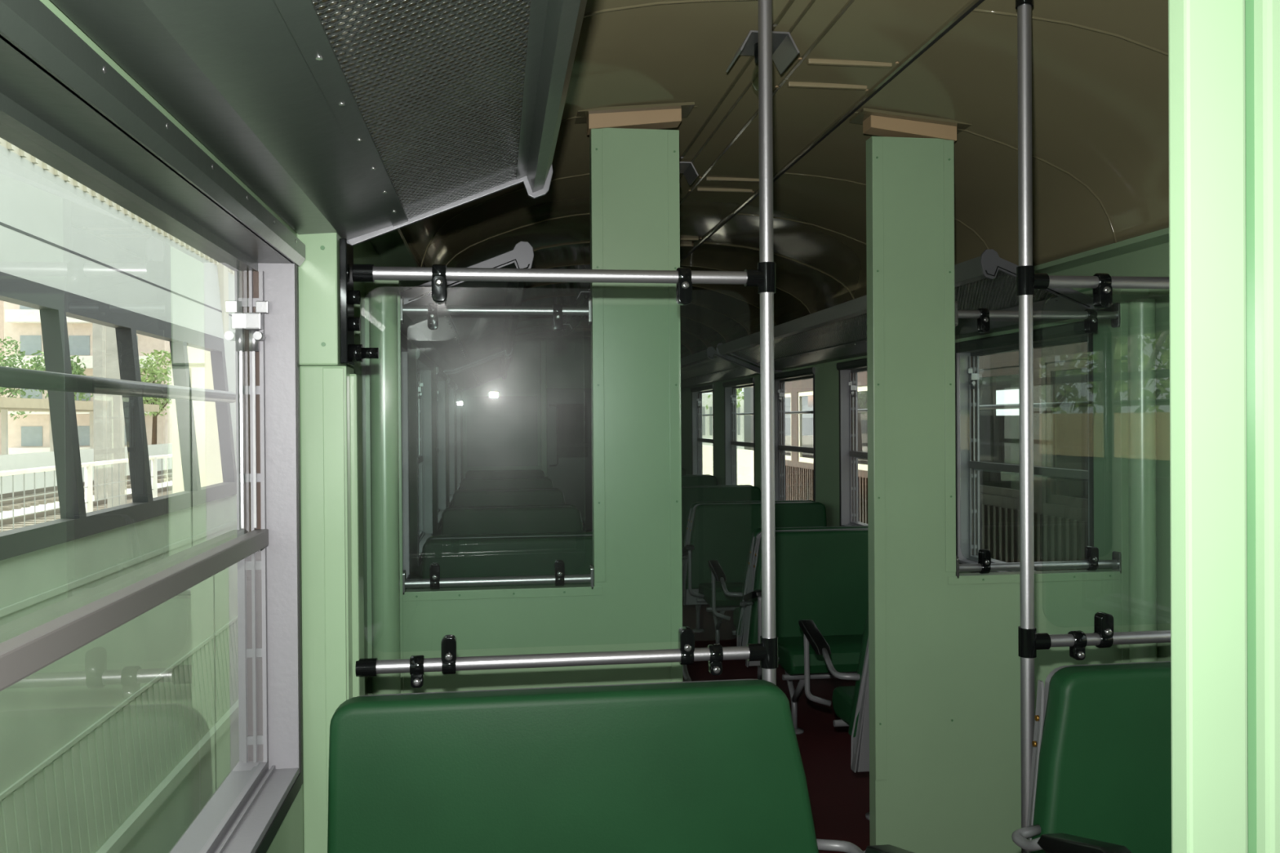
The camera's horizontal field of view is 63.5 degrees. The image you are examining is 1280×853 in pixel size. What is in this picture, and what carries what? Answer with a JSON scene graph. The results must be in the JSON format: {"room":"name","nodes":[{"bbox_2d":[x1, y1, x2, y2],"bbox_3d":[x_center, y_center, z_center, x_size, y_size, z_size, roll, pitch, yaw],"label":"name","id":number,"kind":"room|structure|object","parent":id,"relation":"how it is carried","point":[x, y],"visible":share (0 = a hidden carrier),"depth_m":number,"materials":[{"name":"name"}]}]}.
{"room":"vehicle interior","nodes":[
{"label":"vehicle interior","id":0,"kind":"room"},
{"bbox_2d":[40,0,463,852],"bbox_3d":[-1.227,0.389,5.738,0.235,2.330,15.700,0,0,-8],"label":"wall","id":1,"kind":"structure","parent":0,"point":[391,249],"depth_m":3.40,"materials":[{"name":"green paint"}]},
{"bbox_2d":[0,0,305,852],"bbox_3d":[-0.702,0.192,1.504,0.168,1.172,1.470,0,0,-8],"label":"window","id":2,"kind":"structure","parent":1,"relation":"in","point":[39,116],"depth_m":1.81,"materials":[{"name":"metal"}]},
{"bbox_2d":[50,0,586,245],"bbox_3d":[-0.203,-0.515,0.393,0.558,0.244,4.057,0,0,-8],"label":"luggage rack","id":3,"kind":"object","parent":1,"relation":"attached to","point":[264,86],"visible":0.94,"depth_m":1.48,"materials":[{"name":"grey metal"}]},
{"bbox_2d":[400,333,411,589],"bbox_3d":[-1.102,0.177,4.381,0.167,1.172,1.280,0,0,-8],"label":"window","id":4,"kind":"structure","parent":1,"relation":"in","point":[404,354],"depth_m":4.98,"materials":[{"name":"grey metal"}]},
{"bbox_2d":[416,349,434,566],"bbox_3d":[-1.353,0.168,6.194,0.167,1.172,1.280,0,0,-8],"label":"window","id":5,"kind":"structure","parent":1,"relation":"in","point":[424,375],"depth_m":6.79,"materials":[{"name":"grey metal"}]},
{"bbox_2d":[435,367,447,530],"bbox_3d":[-1.605,0.158,8.006,0.167,1.172,1.280,0,0,-8],"label":"window","id":6,"kind":"structure","parent":1,"relation":"in","point":[440,383],"depth_m":8.60,"materials":[{"name":"grey metal"}]},
{"bbox_2d":[448,377,455,506],"bbox_3d":[-1.857,0.149,9.819,0.167,1.172,1.280,0,0,-8],"label":"window","id":7,"kind":"structure","parent":1,"relation":"in","point":[451,389],"depth_m":10.41,"materials":[{"name":"grey metal"}]},
{"bbox_2d":[455,384,462,490],"bbox_3d":[-2.108,0.140,11.631,0.167,1.172,1.280,0,0,-8],"label":"window","id":8,"kind":"structure","parent":1,"relation":"in","point":[457,393],"depth_m":12.23,"materials":[{"name":"grey metal"}]},
{"bbox_2d":[400,240,533,372],"bbox_3d":[-0.976,-0.544,5.960,0.558,0.244,4.737,0,0,-8],"label":"luggage rack","id":9,"kind":"object","parent":1,"relation":"attached to","point":[443,345],"visible":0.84,"depth_m":4.83,"materials":[{"name":"grey metal"}]},
{"bbox_2d":[445,351,511,390],"bbox_3d":[-1.657,-0.569,10.873,0.558,0.244,4.417,0,0,-8],"label":"luggage rack","id":10,"kind":"object","parent":1,"relation":"attached to","point":[466,378],"visible":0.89,"depth_m":10.16,"materials":[{"name":"grey metal"}]},
{"bbox_2d":[296,232,400,852],"bbox_3d":[-0.737,0.568,2.835,0.165,2.000,1.168,0,0,-8],"label":"pillar","id":11,"kind":"structure","parent":0,"point":[331,394],"depth_m":2.27,"materials":[{"name":"green metal"}]},
{"bbox_2d":[462,336,591,478],"bbox_3d":[-0.875,0.154,13.392,2.800,2.700,0.152,0,0,-8],"label":"wall","id":12,"kind":"structure","parent":0,"point":[504,421],"depth_m":13.30,"materials":[{"name":"green paint"}]},
{"bbox_2d":[546,388,592,531],"bbox_3d":[-0.881,0.504,13.457,0.660,2.000,0.045,0,0,-8],"label":"door","id":13,"kind":"structure","parent":12,"relation":"in","point":[572,475],"depth_m":13.44,"materials":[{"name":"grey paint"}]},
{"bbox_2d":[313,0,1168,367],"bbox_3d":[0.133,-0.933,6.069,2.724,0.514,15.996,0,0,-8],"label":"ceiling","id":14,"kind":"structure","parent":0,"point":[1100,68],"depth_m":3.55,"materials":[{"name":"beige paint"}]},
{"bbox_2d":[576,291,590,306],"bbox_3d":[-0.450,-1.056,8.695,0.170,0.138,0.180,0,0,-8],"label":"ceiling lamp","id":15,"kind":"object","parent":14,"relation":"attached to","point":[586,294],"visible":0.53,"depth_m":8.68,"materials":[{"name":"metal"}]},
{"bbox_2d":[583,293,589,299],"bbox_3d":[-0.450,-1.097,8.695,0.044,0.050,0.043,0,0,-8],"label":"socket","id":16,"kind":"object","parent":15,"relation":"attached to","point":[586,295],"depth_m":8.68,"materials":[{"name":"black plastic"}]},
{"bbox_2d":[679,161,698,196],"bbox_3d":[0.148,-1.034,4.387,0.170,0.138,0.180,0,0,-8],"label":"ceiling lamp","id":17,"kind":"object","parent":14,"relation":"attached to","point":[687,168],"visible":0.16,"depth_m":4.38,"materials":[{"name":"metal"}]},
{"bbox_2d":[725,30,799,91],"bbox_3d":[0.348,-1.026,2.951,0.170,0.138,0.180,0,0,-8],"label":"ceiling lamp","id":18,"kind":"object","parent":14,"relation":"attached to","point":[784,50],"visible":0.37,"depth_m":2.94,"materials":[{"name":"metal"}]},
{"bbox_2d":[754,42,758,63],"bbox_3d":[0.347,-1.067,2.950,0.044,0.050,0.043,0,0,-8],"label":"socket","id":19,"kind":"object","parent":18,"relation":"attached to","point":[756,44],"depth_m":2.94,"materials":[{"name":"black plastic"}]},
{"bbox_2d":[364,102,1148,852],"bbox_3d":[0.480,0.224,3.629,2.800,2.660,0.145,0,0,-8],"label":"wall","id":20,"kind":"structure","parent":0,"point":[944,661],"depth_m":3.66,"materials":[{"name":"green paint"}]},
{"bbox_2d":[400,296,593,593],"bbox_3d":[-0.479,0.066,3.485,0.640,1.003,0.054,0,0,-8],"label":"metal rails","id":21,"kind":"object","parent":20,"relation":"attached to","point":[433,310],"visible":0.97,"depth_m":3.48,"materials":[{"name":"metal"}]},
{"bbox_2d":[954,301,1121,578],"bbox_3d":[1.441,0.051,3.751,0.640,1.003,0.054,0,0,-8],"label":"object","id":22,"kind":"object","parent":20,"relation":"attached to","point":[1091,317],"visible":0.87,"depth_m":3.75,"materials":[{"name":"metal"}]},
{"bbox_2d":[682,600,870,852],"bbox_3d":[0.171,1.573,5.938,3.040,0.060,15.900,0,0,-8],"label":"floor","id":23,"kind":"structure","parent":0,"point":[839,796],"depth_m":4.96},
{"bbox_2d":[465,469,545,478],"bbox_3d":[-1.532,1.023,12.306,1.102,0.985,0.600,0,0,-8],"label":"seat","id":24,"kind":"object","parent":23,"relation":"on","point":[534,473],"visible":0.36,"depth_m":12.49,"materials":[{"name":"green leather"}]},
{"bbox_2d":[462,476,550,479],"bbox_3d":[-1.371,1.029,11.148,1.102,0.985,0.600,0,0,-8],"label":"seat","id":25,"kind":"object","parent":23,"relation":"on","point":[529,477],"visible":0.06,"depth_m":10.87,"materials":[{"name":"green leather"}]},
{"bbox_2d":[422,535,592,588],"bbox_3d":[-0.526,1.060,5.056,1.102,0.985,0.600,0,0,-8],"label":"seat","id":26,"kind":"object","parent":23,"relation":"on","point":[464,557],"visible":0.12,"depth_m":5.23,"materials":[{"name":"green leather"}]},
{"bbox_2d":[454,488,560,492],"bbox_3d":[-1.119,1.038,9.335,1.102,0.985,0.600,0,0,-8],"label":"seat","id":27,"kind":"object","parent":23,"relation":"on","point":[514,488],"visible":0.05,"depth_m":9.06,"materials":[{"name":"green leather"}]},
{"bbox_2d":[426,531,592,541],"bbox_3d":[-0.616,1.057,5.710,1.102,0.985,0.600,0,0,-8],"label":"seat","id":28,"kind":"object","parent":23,"relation":"on","point":[583,533],"visible":0.06,"depth_m":5.42,"materials":[{"name":"green leather"}]},
{"bbox_2d":[440,506,583,534],"bbox_3d":[-0.777,1.051,6.869,1.102,0.985,0.600,0,0,-8],"label":"seat","id":29,"kind":"object","parent":23,"relation":"on","point":[527,519],"visible":0.23,"depth_m":7.05,"materials":[{"name":"green leather"}]},
{"bbox_2d":[460,477,569,504],"bbox_3d":[-1.280,1.032,10.494,1.102,0.985,0.600,0,0,-8],"label":"seat","id":30,"kind":"object","parent":23,"relation":"on","point":[540,482],"visible":0.25,"depth_m":10.68,"materials":[{"name":"green leather"}]},
{"bbox_2d":[444,504,592,531],"bbox_3d":[-0.868,1.048,7.523,1.102,0.985,0.600,0,0,-8],"label":"seat","id":31,"kind":"object","parent":23,"relation":"on","point":[540,505],"visible":0.08,"depth_m":7.25,"materials":[{"name":"green leather"}]},
{"bbox_2d":[452,488,585,528],"bbox_3d":[-1.029,1.042,8.681,1.102,0.985,0.600,0,0,-8],"label":"seat","id":32,"kind":"object","parent":23,"relation":"on","point":[552,496],"visible":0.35,"depth_m":8.86,"materials":[{"name":"green leather"}]},
{"bbox_2d":[327,679,913,852],"bbox_3d":[-0.054,1.075,2.058,1.172,0.985,0.600,0,0,-8],"label":"seat","id":33,"kind":"object","parent":23,"relation":"on","point":[698,766],"visible":1,"depth_m":2.23,"materials":[{"name":"green leather"}]},
{"bbox_2d":[681,467,685,475],"bbox_3d":[0.066,1.010,12.528,1.102,0.985,0.600,0,0,-8],"label":"seat","id":34,"kind":"object","parent":23,"relation":"on","point":[683,471],"visible":0.09,"depth_m":12.79,"materials":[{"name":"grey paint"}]},
{"bbox_2d":[682,664,691,681],"bbox_3d":[-0.363,1.066,3.888,1.102,0.985,0.600,0,0,-8],"label":"seat","id":35,"kind":"object","parent":23,"relation":"on","point":[685,672],"visible":0.04,"depth_m":3.84,"materials":[{"name":"grey paint"}]},
{"bbox_2d":[681,474,709,475],"bbox_3d":[0.227,1.016,11.370,1.102,0.985,0.600,0,0,-8],"label":"seat","id":36,"kind":"object","parent":23,"relation":"on","point":[699,474],"visible":0.02,"depth_m":11.15,"materials":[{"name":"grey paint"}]},
{"bbox_2d":[681,475,717,485],"bbox_3d":[0.318,1.020,10.716,1.102,0.985,0.600,0,0,-8],"label":"seat","id":37,"kind":"object","parent":23,"relation":"on","point":[708,480],"visible":0.12,"depth_m":10.96,"materials":[{"name":"green leather"}]},
{"bbox_2d":[681,484,752,487],"bbox_3d":[0.479,1.026,9.557,1.102,0.985,0.600,0,0,-8],"label":"seat","id":38,"kind":"object","parent":23,"relation":"on","point":[720,485],"visible":0.02,"depth_m":9.32,"materials":[{"name":"green leather"}]},
{"bbox_2d":[681,485,760,548],"bbox_3d":[0.570,1.029,8.903,1.102,0.985,0.600,0,0,-8],"label":"seat","id":39,"kind":"object","parent":23,"relation":"on","point":[690,495],"visible":0.15,"depth_m":9.11,"materials":[{"name":"green leather"}]},
{"bbox_2d":[681,500,814,632],"bbox_3d":[0.730,1.035,7.745,1.102,0.985,0.600,0,0,-8],"label":"seat","id":40,"kind":"object","parent":23,"relation":"on","point":[686,538],"visible":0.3,"depth_m":7.45,"materials":[{"name":"green leather"}]},
{"bbox_2d":[681,502,826,644],"bbox_3d":[0.821,1.038,7.090,1.102,0.985,0.600,0,0,-8],"label":"seat","id":41,"kind":"object","parent":23,"relation":"on","point":[721,532],"visible":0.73,"depth_m":7.24,"materials":[{"name":"green leather"}]},
{"bbox_2d":[698,582,742,608],"bbox_3d":[0.900,1.127,7.044,0.931,0.128,0.485,0,0,-8],"label":"seat cushion","id":42,"kind":"object","parent":41,"relation":"on","point":[722,601],"depth_m":6.82,"materials":[{"name":"green leather"}]},
{"bbox_2d":[351,0,1170,852],"bbox_3d":[0.668,0.234,2.527,2.652,2.652,0.090,0,0,-8],"label":"handrail","id":43,"kind":"object","parent":23,"relation":"on","point":[763,277],"depth_m":2.46,"materials":[{"name":"metal"}]},
{"bbox_2d":[351,263,374,282],"bbox_3d":[-0.627,-0.348,2.344,0.045,0.041,0.041,0,0,-8],"label":"socket","id":44,"kind":"object","parent":43,"relation":"attached to","point":[360,273],"depth_m":2.33,"materials":[{"name":"black metal"}]},
{"bbox_2d":[355,657,377,676],"bbox_3d":[-0.621,0.548,2.350,0.045,0.041,0.041,0,0,-8],"label":"socket","id":45,"kind":"object","parent":43,"relation":"attached to","point":[368,667],"depth_m":2.33,"materials":[{"name":"black metal"}]},
{"bbox_2d":[1015,0,1033,9],"bbox_3d":[0.952,-1.066,2.560,0.068,0.052,0.068,0,0,-8],"label":"socket","id":46,"kind":"object","parent":43,"relation":"attached to","point":[1020,4],"depth_m":2.54,"materials":[{"name":"black metal"}]},
{"bbox_2d":[708,525,867,679],"bbox_3d":[0.982,1.044,5.932,1.102,0.985,0.600,0,0,-8],"label":"seat","id":47,"kind":"object","parent":23,"relation":"on","point":[741,615],"visible":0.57,"depth_m":5.65,"materials":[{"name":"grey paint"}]},
{"bbox_2d":[733,607,739,628],"bbox_3d":[1.046,1.132,5.999,0.931,0.128,0.485,0,0,-8],"label":"seat cushion","id":48,"kind":"object","parent":47,"relation":"on","point":[735,611],"depth_m":6.09,"materials":[{"name":"green leather"}]},
{"bbox_2d":[739,528,868,734],"bbox_3d":[1.073,1.048,5.278,1.102,0.985,0.600,0,0,-8],"label":"seat","id":49,"kind":"object","parent":23,"relation":"on","point":[822,576],"visible":0.42,"depth_m":5.43,"materials":[{"name":"green leather"}]},
{"bbox_2d":[777,634,862,675],"bbox_3d":[1.152,1.136,5.231,0.931,0.128,0.485,0,0,-8],"label":"seat cushion","id":50,"kind":"object","parent":49,"relation":"on","point":[845,649],"depth_m":4.99,"materials":[{"name":"green leather"}]},
{"bbox_2d":[798,610,869,820],"bbox_3d":[1.235,1.054,4.109,1.102,0.985,0.600,0,0,-8],"label":"seat","id":51,"kind":"object","parent":23,"relation":"on","point":[851,704],"visible":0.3,"depth_m":3.85,"materials":[{"name":"grey paint"}]},
{"bbox_2d":[831,685,854,724],"bbox_3d":[1.298,1.141,4.176,0.931,0.128,0.485,0,0,-8],"label":"seat cushion","id":52,"kind":"object","parent":51,"relation":"on","point":[842,696],"depth_m":4.23,"materials":[{"name":"green leather"}]},
{"bbox_2d":[1011,661,1171,852],"bbox_3d":[1.436,1.064,2.264,1.172,0.985,0.600,0,0,-8],"label":"seat","id":53,"kind":"object","parent":23,"relation":"on","point":[1100,778],"visible":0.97,"depth_m":2.40,"materials":[{"name":"green leather"}]},
{"bbox_2d":[1168,0,1279,852],"bbox_3d":[0.705,0.238,1.070,0.314,2.660,0.036,0,0,-8],"label":"column","id":54,"kind":"structure","parent":23,"relation":"on","point":[1224,55],"depth_m":1.04,"materials":[{"name":"green paint"}]},
{"bbox_2d":[680,227,1170,662],"bbox_3d":[1.552,0.367,6.123,0.235,2.330,15.700,0,0,-8],"label":"wall","id":55,"kind":"structure","parent":0,"point":[1147,255],"depth_m":4.10,"materials":[{"name":"green metal"}]},
{"bbox_2d":[690,384,714,475],"bbox_3d":[0.791,0.117,12.034,0.167,1.172,1.280,0,0,-8],"label":"window","id":56,"kind":"structure","parent":55,"relation":"in","point":[696,397],"depth_m":12.62,"materials":[{"name":"grey metal"}]},
{"bbox_2d":[680,346,759,388],"bbox_3d":[0.553,-0.586,11.179,0.558,0.244,4.417,0,0,-8],"label":"luggage rack","id":57,"kind":"object","parent":55,"relation":"attached to","point":[744,370],"visible":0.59,"depth_m":9.85,"materials":[{"name":"grey metal"}]},
{"bbox_2d":[722,377,755,486],"bbox_3d":[1.043,0.126,10.221,0.167,1.172,1.280,0,0,-8],"label":"window","id":58,"kind":"structure","parent":55,"relation":"in","point":[731,443],"depth_m":10.81,"materials":[{"name":"grey metal"}]},
{"bbox_2d":[773,367,815,502],"bbox_3d":[1.294,0.136,8.409,0.167,1.172,1.280,0,0,-8],"label":"window","id":59,"kind":"structure","parent":55,"relation":"in","point":[780,447],"depth_m":8.99,"materials":[{"name":"grey metal"}]},
{"bbox_2d":[836,358,867,526],"bbox_3d":[1.546,0.145,6.596,0.167,1.172,1.280,0,0,-8],"label":"window","id":60,"kind":"structure","parent":55,"relation":"in","point":[849,454],"depth_m":7.18,"materials":[{"name":"grey metal"}]},
{"bbox_2d":[716,248,1111,372],"bbox_3d":[1.235,-0.561,6.266,0.558,0.244,4.737,0,0,-8],"label":"luggage rack","id":61,"kind":"object","parent":55,"relation":"attached to","point":[988,264],"visible":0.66,"depth_m":5.28,"materials":[{"name":"grey metal"}]},
{"bbox_2d":[955,320,1093,573],"bbox_3d":[1.797,0.154,4.783,0.167,1.172,1.280,0,0,-8],"label":"window","id":62,"kind":"structure","parent":55,"relation":"in","point":[968,464],"depth_m":5.32,"materials":[{"name":"metal"}]},
{"bbox_2d":[1128,298,1156,662],"bbox_3d":[1.873,0.547,3.197,0.165,2.000,1.168,0,0,-8],"label":"pillar","id":63,"kind":"structure","parent":0,"point":[1141,312],"depth_m":3.69,"materials":[{"name":"green paint"}]},
{"label":"outside","id":64,"kind":"structure","parent":0,"visible":0},
{"bbox_2d":[0,480,172,519],"bbox_3d":[-6.855,2.525,49.542,240.000,0.300,220.000,0,0,-8],"label":"ground","id":65,"kind":"structure","parent":64,"point":[30,509],"depth_m":32.19,"materials":[{"name":"grey concrete"}]},
{"bbox_2d":[0,300,4,454],"bbox_3d":[-52.177,-9.727,77.161,10.600,24.500,9.300,0,0,-8],"label":"apartment block","id":66,"kind":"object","parent":65,"relation":"on","point":[2,304],"visible":0.02,"depth_m":76.02,"materials":[{"name":"brick"}]},
{"bbox_2d":[0,336,39,420],"bbox_3d":[-38.119,-1.461,61.261,4.938,7.976,4.082,0,0,39],"label":"tree","id":67,"kind":"object","parent":65,"relation":"on","point":[14,392],"visible":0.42,"depth_m":61.77,"materials":[{"name":"green plant"}]},
{"bbox_2d":[22,350,93,401],"bbox_3d":[-34.426,-0.979,61.346,3.606,6.959,3.753,0,0,2],"label":"tree","id":68,"kind":"object","parent":65,"relation":"on","point":[37,366],"visible":0.17,"depth_m":60.92,"materials":[{"name":"green plant"}]},
{"bbox_2d":[0,396,159,454],"bbox_3d":[-26.927,0.738,37.660,5.000,3.700,42.000,0,0,-8],"label":"platform canopy","id":69,"kind":"object","parent":65,"relation":"on","point":[6,404],"visible":0.38,"depth_m":45.49,"materials":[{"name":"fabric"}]},
{"bbox_2d":[0,443,172,493],"bbox_3d":[-23.788,1.807,39.111,0.200,1.500,56.000,0,0,-8],"label":"wall","id":70,"kind":"structure","parent":65,"relation":"on","point":[37,460],"depth_m":41.28,"materials":[{"name":"white paint"}]},
{"bbox_2d":[0,468,172,512],"bbox_3d":[-20.642,2.446,32.483,2.500,0.260,110.000,0,0,-8],"label":"railway track","id":71,"kind":"object","parent":65,"relation":"on","point":[29,501],"visible":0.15,"depth_m":35.65,"materials":[{"name":"metal"}]},
{"bbox_2d":[0,486,172,532],"bbox_3d":[-16.185,2.411,33.102,2.500,0.260,110.000,0,0,-8],"label":"railway track","id":72,"kind":"object","parent":65,"relation":"on","point":[7,524],"visible":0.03,"depth_m":27.70,"materials":[{"name":"metal"}]},
{"bbox_2d":[0,453,173,531],"bbox_3d":[-7.723,1.516,17.179,0.100,2.126,32.140,0,0,-8],"label":"wire fence","id":73,"kind":"object","parent":65,"relation":"on","point":[89,486],"visible":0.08,"depth_m":13.50,"materials":[{"name":"white metal"}]},
{"bbox_2d":[3,301,172,454],"bbox_3d":[-37.341,-8.800,72.158,10.600,22.500,9.300,0,0,-8],"label":"building","id":74,"kind":"structure","parent":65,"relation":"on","point":[31,433],"depth_m":68.14,"materials":[{"name":"beige plaster"},{"name":"glass"},{"name":"concrete"}]},
{"bbox_2d":[92,322,106,500],"bbox_3d":[-17.393,-1.468,35.943,2.968,8.000,0.320,0,0,-8],"label":"catenary mast","id":75,"kind":"object","parent":65,"relation":"on","point":[98,331],"visible":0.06,"depth_m":35.61,"materials":[{"name":"concrete"}]},
{"bbox_2d":[105,325,125,507],"bbox_3d":[-11.621,-1.446,25.639,2.968,8.000,0.320,0,0,-8],"label":"catenary mast","id":76,"kind":"object","parent":65,"relation":"on","point":[115,422],"visible":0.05,"depth_m":25.31,"materials":[{"name":"concrete"}]},
{"bbox_2d":[0,137,239,852],"bbox_3d":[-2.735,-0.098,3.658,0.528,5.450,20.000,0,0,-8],"label":"train car","id":77,"kind":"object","parent":65,"relation":"on","point":[118,744],"depth_m":5.78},
{"bbox_2d":[138,349,171,444],"bbox_3d":[-30.292,-1.147,64.389,4.570,7.200,4.572,0,0,-8],"label":"tree","id":78,"kind":"object","parent":65,"relation":"on","point":[154,371],"visible":0.38,"depth_m":63.88,"materials":[{"name":"green plant"}]},
{"bbox_2d":[171,264,228,493],"bbox_3d":[-3.670,0.628,8.656,0.420,3.950,0.150,0,0,-8],"label":"wall","id":79,"kind":"structure","parent":65,"relation":"on","point":[199,360],"depth_m":8.58,"materials":[{"name":"beige paint"}]},
{"bbox_2d":[702,394,744,448],"bbox_3d":[6.136,0.038,69.454,9.500,4.250,8.100,0,0,-8],"label":"building","id":80,"kind":"structure","parent":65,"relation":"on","point":[707,421],"depth_m":65.22,"materials":[{"name":"concrete"}]},
{"bbox_2d":[705,388,743,408],"bbox_3d":[4.827,-2.177,53.073,4.974,8.908,6.220,0,0,7],"label":"tree","id":81,"kind":"object","parent":65,"relation":"on","point":[738,390],"visible":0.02,"depth_m":52.24,"materials":[{"name":"green plant"}]},
{"bbox_2d":[702,444,754,485],"bbox_3d":[0.139,1.417,38.896,0.200,1.950,43.000,0,0,-8],"label":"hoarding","id":82,"kind":"object","parent":65,"relation":"on","point":[745,475],"visible":0.02,"depth_m":22.98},
{"bbox_2d":[743,386,813,450],"bbox_3d":[4.452,0.286,26.667,2.400,4.000,8.400,0,0,-8],"label":"building","id":83,"kind":"structure","parent":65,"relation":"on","point":[807,401],"depth_m":29.77,"materials":[{"name":"beige concrete"}]},
{"bbox_2d":[784,371,1018,524],"bbox_3d":[3.502,0.406,13.916,3.110,3.710,5.900,0,0,-8],"label":"coach","id":84,"kind":"object","parent":65,"relation":"on","point":[799,466],"visible":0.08,"depth_m":14.06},
{"bbox_2d":[978,342,1088,571],"bbox_3d":[4.013,0.442,7.324,3.110,3.710,5.500,0,0,-8],"label":"coach","id":85,"kind":"object","parent":65,"relation":"on","point":[1060,434],"visible":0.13,"depth_m":7.50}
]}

